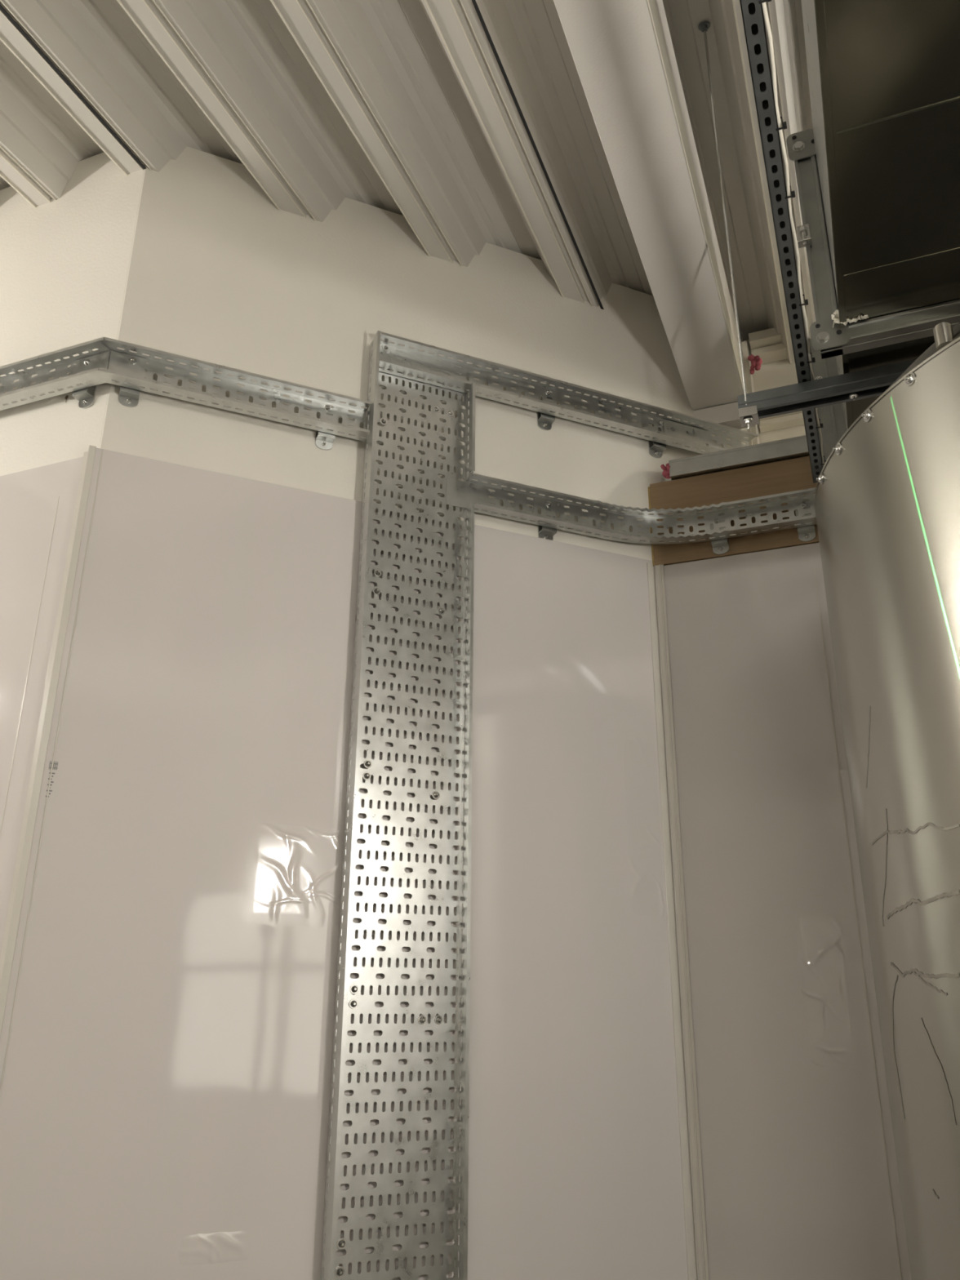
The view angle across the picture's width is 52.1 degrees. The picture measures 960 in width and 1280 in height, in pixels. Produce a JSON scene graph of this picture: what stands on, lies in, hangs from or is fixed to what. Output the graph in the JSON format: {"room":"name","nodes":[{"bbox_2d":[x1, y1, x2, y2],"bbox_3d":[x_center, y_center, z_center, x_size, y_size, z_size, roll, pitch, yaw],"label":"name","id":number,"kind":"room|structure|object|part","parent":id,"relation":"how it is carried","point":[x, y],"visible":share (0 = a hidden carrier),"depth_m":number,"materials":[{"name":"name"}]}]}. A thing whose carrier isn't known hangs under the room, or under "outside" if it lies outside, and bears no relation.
{"room":"industrial plant room","nodes":[
{"label":"industrial plant room","id":0,"kind":"room"},
{"bbox_2d":[0,151,144,475],"bbox_3d":[-2.449,0.689,2.470,3.566,3.585,0.161,-7,-22,20],"label":"wall","id":1,"kind":"structure","parent":0,"point":[64,261],"depth_m":2.33,"materials":[{"name":"white paint"}]},
{"bbox_2d":[0,457,83,953],"bbox_3d":[-1.845,0.999,2.003,2.138,2.684,0.009,-7,-22,20],"label":"wall panel","id":2,"kind":"object","parent":1,"relation":"attached to","point":[37,504],"visible":1,"depth_m":2.00,"materials":[{"name":"plastic"}]},
{"bbox_2d":[71,385,97,408],"bbox_3d":[-0.870,-0.562,2.165,0.041,0.104,0.025,-7,-22,20],"label":"bracket","id":3,"kind":"object","parent":1,"relation":"attached to","point":[86,397],"visible":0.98,"depth_m":2.15,"materials":[{"name":"metal"}]},
{"bbox_2d":[0,337,112,411],"bbox_3d":[-1.537,-0.507,2.385,1.612,0.085,0.043,-7,-22,20],"label":"cable tray","id":4,"kind":"object","parent":3,"relation":"attached to","point":[90,369],"visible":1,"depth_m":2.17,"materials":[{"name":"metal"}]},
{"bbox_3d":[-0.860,-0.588,2.153,0.108,0.078,0.001,-7,-22,20],"label":"splice plate","id":5,"kind":"part","parent":4,"relation":"part of","materials":[{"name":"metal"}]},
{"bbox_2d":[0,0,815,363],"bbox_3d":[-1.004,-1.979,0.330,8.384,0.170,6.957,-7,-22,20],"label":"ceiling","id":6,"kind":"structure","parent":0,"point":[394,51],"depth_m":2.30,"materials":[{"name":"white metal"}]},
{"bbox_2d":[553,0,743,410],"bbox_3d":[-0.535,-1.877,-0.035,0.152,0.260,6.710,-7,-22,20],"label":"roof beam","id":7,"kind":"structure","parent":6,"relation":"attached to","point":[623,54],"depth_m":2.06,"materials":[{"name":"white paint"}]},
{"bbox_2d":[697,21,752,429],"bbox_3d":[0.526,-0.892,2.093,0.026,0.869,0.267,-7,-21,19],"label":"rod","id":8,"kind":"object","parent":6,"relation":"hanging from","point":[704,26],"visible":1,"depth_m":2.10,"materials":[{"name":"metal"}]},
{"bbox_2d":[697,21,710,32],"bbox_3d":[0.487,-1.332,2.134,0.026,0.016,0.026,-7,-22,20],"label":"washer","id":9,"kind":"object","parent":8,"relation":"in","point":[704,26],"depth_m":2.13,"materials":[{"name":"metal"}]},
{"bbox_2d":[99,146,747,1279],"bbox_3d":[-0.100,0.581,2.135,1.876,3.585,0.156,8,-22,-21],"label":"wall","id":10,"kind":"structure","parent":0,"point":[219,274],"depth_m":2.46,"materials":[{"name":"white paint"}]},
{"bbox_2d":[118,386,140,407],"bbox_3d":[-0.767,-0.563,2.158,0.041,0.104,0.025,9,-22,-22],"label":"bracket","id":11,"kind":"object","parent":10,"relation":"attached to","point":[128,397],"visible":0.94,"depth_m":2.15,"materials":[{"name":"metal"}]},
{"bbox_3d":[-0.771,-0.544,2.161,0.041,0.069,0.004,9,-22,-22],"label":"wall plate","id":12,"kind":"part","parent":11,"relation":"part of","materials":[{"name":"metal"}]},
{"bbox_2d":[0,0,604,309],"bbox_3d":[-1.170,-1.878,0.358,0.903,0.002,6.950,-7,-22,20],"label":"trim","id":13,"kind":"structure","parent":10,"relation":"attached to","point":[477,11],"depth_m":2.21,"materials":[{"name":"white metal"}]},
{"bbox_2d":[315,407,335,450],"bbox_3d":[-0.364,-0.500,2.321,0.041,0.104,0.025,9,-22,-22],"label":"bracket","id":14,"kind":"object","parent":10,"relation":"attached to","point":[323,441],"visible":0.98,"depth_m":2.31,"materials":[{"name":"metal"}]},
{"bbox_2d":[106,338,371,441],"bbox_3d":[-0.532,-0.559,2.225,0.581,0.085,0.043,9,-22,-22],"label":"cable tray","id":15,"kind":"object","parent":14,"relation":"attached to","point":[126,368],"visible":1,"depth_m":2.22,"materials":[{"name":"metal"}]},
{"bbox_3d":[-0.771,-0.590,2.148,0.073,0.078,0.001,9,-22,-22],"label":"splice plate","id":16,"kind":"part","parent":15,"relation":"part of","materials":[{"name":"metal"}]},
{"bbox_3d":[-0.368,-0.481,2.324,0.041,0.069,0.004,9,-22,-22],"label":"wall plate","id":17,"kind":"part","parent":14,"relation":"part of","materials":[{"name":"metal"}]},
{"bbox_2d":[0,448,688,1279],"bbox_3d":[-0.192,0.956,1.875,1.386,2.696,0.011,9,-22,-22],"label":"wall panel","id":18,"kind":"object","parent":10,"relation":"attached to","point":[166,1091],"visible":0.94,"depth_m":1.99,"materials":[{"name":"plastic"}]},
{"bbox_2d":[0,444,103,1095],"bbox_3d":[-0.833,0.857,1.619,0.045,2.697,0.022,-7,-22,20],"label":"wall trim strip","id":19,"kind":"object","parent":18,"relation":"attached to","point":[16,895],"visible":1,"depth_m":1.86,"materials":[{"name":"plastic"}]},
{"bbox_2d":[646,562,709,1279],"bbox_3d":[0.452,1.061,2.132,0.047,2.686,0.015,6,-21,-14],"label":"wall trim strip","id":20,"kind":"object","parent":18,"relation":"attached to","point":[700,1226],"visible":1,"depth_m":2.26,"materials":[{"name":"plastic"}]},
{"bbox_2d":[320,330,475,1279],"bbox_3d":[-0.151,0.738,1.918,0.259,3.120,0.059,9,-22,-22],"label":"cable tray","id":21,"kind":"object","parent":10,"relation":"attached to","point":[364,1004],"visible":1,"depth_m":2.04,"materials":[{"name":"metal"}]},
{"bbox_2d":[0,0,810,363],"bbox_3d":[-1.073,-1.891,0.322,2.360,0.004,6.950,-7,-22,20],"label":"trim","id":22,"kind":"structure","parent":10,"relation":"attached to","point":[122,6],"depth_m":2.23,"materials":[{"name":"white paint"}]},
{"bbox_2d":[537,396,555,430],"bbox_3d":[0.176,-0.609,2.611,0.041,0.104,0.025,9,-22,-22],"label":"bracket","id":23,"kind":"object","parent":10,"relation":"attached to","point":[544,421],"visible":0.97,"depth_m":2.60,"materials":[{"name":"metal"}]},
{"bbox_3d":[0.171,-0.589,2.614,0.041,0.069,0.004,9,-22,-22],"label":"wall plate","id":24,"kind":"part","parent":23,"relation":"part of","materials":[{"name":"metal"}]},
{"bbox_2d":[378,331,758,453],"bbox_3d":[0.270,-0.627,2.618,1.136,0.084,0.043,9,-22,-22],"label":"cable tray","id":25,"kind":"object","parent":10,"relation":"attached to","point":[678,433],"visible":0.95,"depth_m":2.60,"materials":[{"name":"metal"}]},
{"bbox_3d":[0.584,-0.571,2.764,0.155,0.077,0.002,9,-22,-22],"label":"splice plate","id":26,"kind":"part","parent":25,"relation":"part of","materials":[{"name":"metal"}]},
{"bbox_2d":[446,473,817,544],"bbox_3d":[0.623,-0.323,2.433,1.391,0.114,0.266,-2,-20,5],"label":"cable tray","id":27,"kind":"object","parent":10,"relation":"attached to","point":[459,493],"depth_m":2.50,"materials":[{"name":"metal"}]},
{"bbox_3d":[-0.035,-0.354,2.402,0.100,0.072,0.002,9,-22,-22],"label":"splice plate","id":28,"kind":"part","parent":27,"relation":"part of","materials":[{"name":"metal"}]},
{"bbox_3d":[0.167,-0.279,2.498,0.041,0.069,0.004,9,-22,-22],"label":"wall plate","id":29,"kind":"part","parent":27,"relation":"part of","materials":[{"name":"metal"}]},
{"bbox_3d":[0.171,-0.299,2.495,0.041,0.104,0.025,9,-22,-22],"label":"tray bracket","id":30,"kind":"part","parent":27,"relation":"part of","materials":[{"name":"silver metal"}]},
{"bbox_2d":[648,424,666,457],"bbox_3d":[0.494,-0.559,2.740,0.041,0.104,0.025,9,-22,-22],"label":"bracket","id":31,"kind":"object","parent":10,"relation":"attached to","point":[655,449],"visible":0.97,"depth_m":2.73,"materials":[{"name":"metal"}]},
{"bbox_3d":[0.490,-0.539,2.743,0.041,0.069,0.004,9,-22,-22],"label":"wall plate","id":32,"kind":"part","parent":31,"relation":"part of","materials":[{"name":"metal"}]},
{"bbox_2d":[693,401,755,431],"bbox_3d":[0.704,-0.639,2.835,0.168,0.057,0.053,-7,-22,20],"label":"trim","id":33,"kind":"structure","parent":10,"relation":"attached to","point":[727,415],"depth_m":2.81,"materials":[{"name":"white paint"}]},
{"bbox_2d":[743,339,805,443],"bbox_3d":[2.430,0.517,2.009,3.395,3.650,0.100,-7,-22,20],"label":"wall","id":34,"kind":"structure","parent":0,"point":[780,373],"depth_m":3.07,"materials":[{"name":"white paint"}]},
{"bbox_2d":[740,338,759,445],"bbox_3d":[0.826,-0.688,3.005,0.033,0.480,0.112,-7,-22,20],"label":"trim","id":35,"kind":"structure","parent":34,"relation":"attached to","point":[745,353],"depth_m":3.01,"materials":[{"name":"white paint"}]},
{"bbox_2d":[747,354,762,374],"bbox_3d":[0.844,-0.848,3.011,0.044,0.063,0.028,-7,-22,20],"label":"foam sealant","id":36,"kind":"object","parent":34,"relation":"attached to","point":[756,362],"visible":1,"depth_m":3.00,"materials":[{"name":"red plastic"}]},
{"bbox_2d":[748,328,787,364],"bbox_3d":[1.487,-0.994,2.850,1.365,0.055,0.097,-7,-22,20],"label":"trim","id":37,"kind":"structure","parent":34,"relation":"attached to","point":[767,344],"depth_m":3.05,"materials":[{"name":"white paint"}]},
{"bbox_2d":[759,410,804,432],"bbox_3d":[1.492,-0.763,2.784,1.365,0.067,0.057,-7,-22,20],"label":"trim","id":38,"kind":"structure","parent":34,"relation":"attached to","point":[793,419],"depth_m":2.99,"materials":[{"name":"white paint"}]},
{"bbox_2d":[786,0,959,430],"bbox_3d":[0.830,-0.963,1.545,0.692,0.543,1.880,-7,-22,20],"label":"ventilation duct","id":39,"kind":"object","parent":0,"point":[877,168],"visible":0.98,"depth_m":1.58,"materials":[{"name":"metal"}]},
{"bbox_3d":[0.671,-1.030,2.043,0.060,0.070,0.003,-7,-22,20],"label":"corner plate","id":40,"kind":"part","parent":39,"relation":"part of","materials":[{"name":"metal"}]},
{"bbox_2d":[737,359,915,426],"bbox_3d":[1.061,-0.551,1.889,1.100,0.054,0.044,-7,-22,20],"label":"channel","id":41,"kind":"object","parent":39,"relation":"attached to","point":[872,382],"visible":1,"depth_m":2.02,"materials":[{"name":"metal"}]},
{"bbox_2d":[739,0,822,483],"bbox_3d":[0.521,-0.672,1.676,0.026,0.018,1.705,-7,-22,20],"label":"channel","id":42,"kind":"object","parent":41,"relation":"on","point":[752,11],"visible":0.9,"depth_m":1.56,"materials":[{"name":"metal"}]},
{"bbox_2d":[759,0,771,4],"bbox_3d":[0.365,-0.828,1.260,0.016,0.022,0.007,-7,-22,20],"label":"cable tie","id":43,"kind":"object","parent":42,"relation":"attached to","point":[762,1],"visible":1,"depth_m":1.26,"materials":[{"name":"black plastic"}]},
{"bbox_2d":[775,115,786,130],"bbox_3d":[0.442,-0.760,1.443,0.016,0.022,0.007,-7,-22,20],"label":"cable tie","id":44,"kind":"object","parent":42,"relation":"attached to","point":[784,124],"visible":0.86,"depth_m":1.44,"materials":[{"name":"black plastic"}]},
{"bbox_2d":[785,185,795,199],"bbox_3d":[0.493,-0.715,1.565,0.016,0.022,0.007,-7,-22,20],"label":"cable tie","id":45,"kind":"object","parent":42,"relation":"attached to","point":[793,193],"visible":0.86,"depth_m":1.56,"materials":[{"name":"black plastic"}]},
{"bbox_2d":[761,1,824,466],"bbox_3d":[0.531,-0.680,1.659,0.010,0.012,1.677,-7,-22,20],"label":"cable","id":46,"kind":"object","parent":42,"relation":"attached to","point":[764,6],"visible":0.84,"depth_m":1.55,"materials":[{"name":"white paint"}]},
{"bbox_2d":[799,293,808,306],"bbox_3d":[0.594,-0.625,1.805,0.016,0.022,0.007,-7,-22,20],"label":"cable tie","id":47,"kind":"object","parent":42,"relation":"attached to","point":[806,301],"visible":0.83,"depth_m":1.80,"materials":[{"name":"black plastic"}]},
{"bbox_2d":[807,352,815,363],"bbox_3d":[0.662,-0.566,1.966,0.016,0.022,0.007,-7,-22,20],"label":"cable tie","id":48,"kind":"object","parent":42,"relation":"attached to","point":[812,358],"visible":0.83,"depth_m":1.96,"materials":[{"name":"black plastic"}]},
{"bbox_2d":[815,418,822,428],"bbox_3d":[0.755,-0.483,2.189,0.016,0.022,0.007,-7,-22,20],"label":"cable tie","id":49,"kind":"object","parent":42,"relation":"attached to","point":[820,424],"visible":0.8,"depth_m":2.19,"materials":[{"name":"black plastic"}]},
{"bbox_2d":[805,337,846,462],"bbox_3d":[0.883,-0.608,2.485,0.078,0.390,0.022,-7,-22,20],"label":"steel post","id":50,"kind":"object","parent":42,"relation":"on","point":[832,417],"visible":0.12,"depth_m":2.47,"materials":[{"name":"metal"}]},
{"bbox_3d":[0.669,-0.587,1.879,0.069,0.065,0.003,-7,-22,20],"label":"corner plate","id":51,"kind":"part","parent":39,"relation":"part of","materials":[{"name":"metal"}]},
{"bbox_2d":[831,310,868,328],"bbox_3d":[0.702,-0.617,1.866,0.065,0.035,0.014,-7,-22,20],"label":"scrap","id":52,"kind":"object","parent":39,"relation":"attached to","point":[835,316],"visible":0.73,"depth_m":1.86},
{"bbox_3d":[0.980,-0.843,1.887,0.678,0.531,0.026,-7,-22,20],"label":"flange frame","id":53,"kind":"part","parent":39,"relation":"part of","materials":[{"name":"metal"}]},
{"bbox_3d":[0.972,-0.850,1.867,0.678,0.531,0.026,-7,-22,20],"label":"flange frame","id":54,"kind":"part","parent":39,"relation":"part of","materials":[{"name":"metal"}]},
{"bbox_3d":[-1.104,1.431,-0.870,8.400,0.100,7.200,-7,-22,20],"label":"floor","id":55,"kind":"structure","parent":0,"visible":0},
{"bbox_2d":[813,322,959,1279],"bbox_3d":[1.181,0.762,1.210,1.223,2.618,1.223,-7,-22,20],"label":"tank","id":56,"kind":"object","parent":55,"relation":"on","point":[886,502],"visible":1,"depth_m":1.35,"materials":[{"name":"silver metal"}]},
{"bbox_3d":[1.188,-0.387,1.633,1.220,0.170,1.220,-7,-22,20],"label":"tank lid","id":57,"kind":"part","parent":56,"relation":"part of","materials":[{"name":"silver metal"}]},
{"bbox_3d":[2.200,0.748,1.607,3.600,2.935,0.098,-7,-22,20],"label":"wall","id":58,"kind":"structure","parent":0,"visible":0},
{"bbox_2d":[648,456,818,566],"bbox_3d":[1.274,-0.418,2.345,1.752,0.246,0.049,-7,-22,20],"label":"plywood board","id":59,"kind":"object","parent":58,"relation":"attached to","point":[792,474],"depth_m":2.58,"materials":[{"name":"brown wood"}]},
{"bbox_3d":[0.621,-0.274,2.553,0.041,0.104,0.025,-7,-22,20],"label":"tray bracket","id":60,"kind":"part","parent":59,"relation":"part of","materials":[{"name":"silver metal"}]},
{"bbox_3d":[0.625,-0.255,2.556,0.041,0.069,0.004,-7,-22,20],"label":"wall plate","id":61,"kind":"part","parent":59,"relation":"part of","materials":[{"name":"metal"}]},
{"bbox_2d":[668,435,808,479],"bbox_3d":[1.309,-0.558,2.397,1.688,0.050,0.060,-7,-22,20],"label":"steel rail","id":62,"kind":"object","parent":59,"relation":"on","point":[797,446],"visible":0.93,"depth_m":2.60,"materials":[{"name":"grey metal"}]},
{"bbox_2d":[660,462,671,479],"bbox_3d":[0.510,-0.462,2.677,0.032,0.048,0.026,-7,-22,20],"label":"foam sealant","id":63,"kind":"object","parent":62,"relation":"attached to","point":[665,473],"visible":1,"depth_m":2.67,"materials":[{"name":"plastic"}]},
{"bbox_3d":[0.821,-0.300,2.478,0.041,0.104,0.025,-7,-22,20],"label":"tray bracket","id":64,"kind":"part","parent":59,"relation":"part of","materials":[{"name":"silver metal"}]},
{"bbox_3d":[0.824,-0.281,2.482,0.041,0.069,0.004,-7,-22,20],"label":"wall plate","id":65,"kind":"part","parent":59,"relation":"part of","materials":[{"name":"metal"}]},
{"bbox_2d":[663,542,911,1279],"bbox_3d":[1.321,0.954,1.823,1.836,2.684,0.011,-7,-22,20],"label":"wall panel","id":66,"kind":"object","parent":58,"relation":"attached to","point":[800,1171],"visible":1,"depth_m":2.20,"materials":[{"name":"plastic"}]}
]}

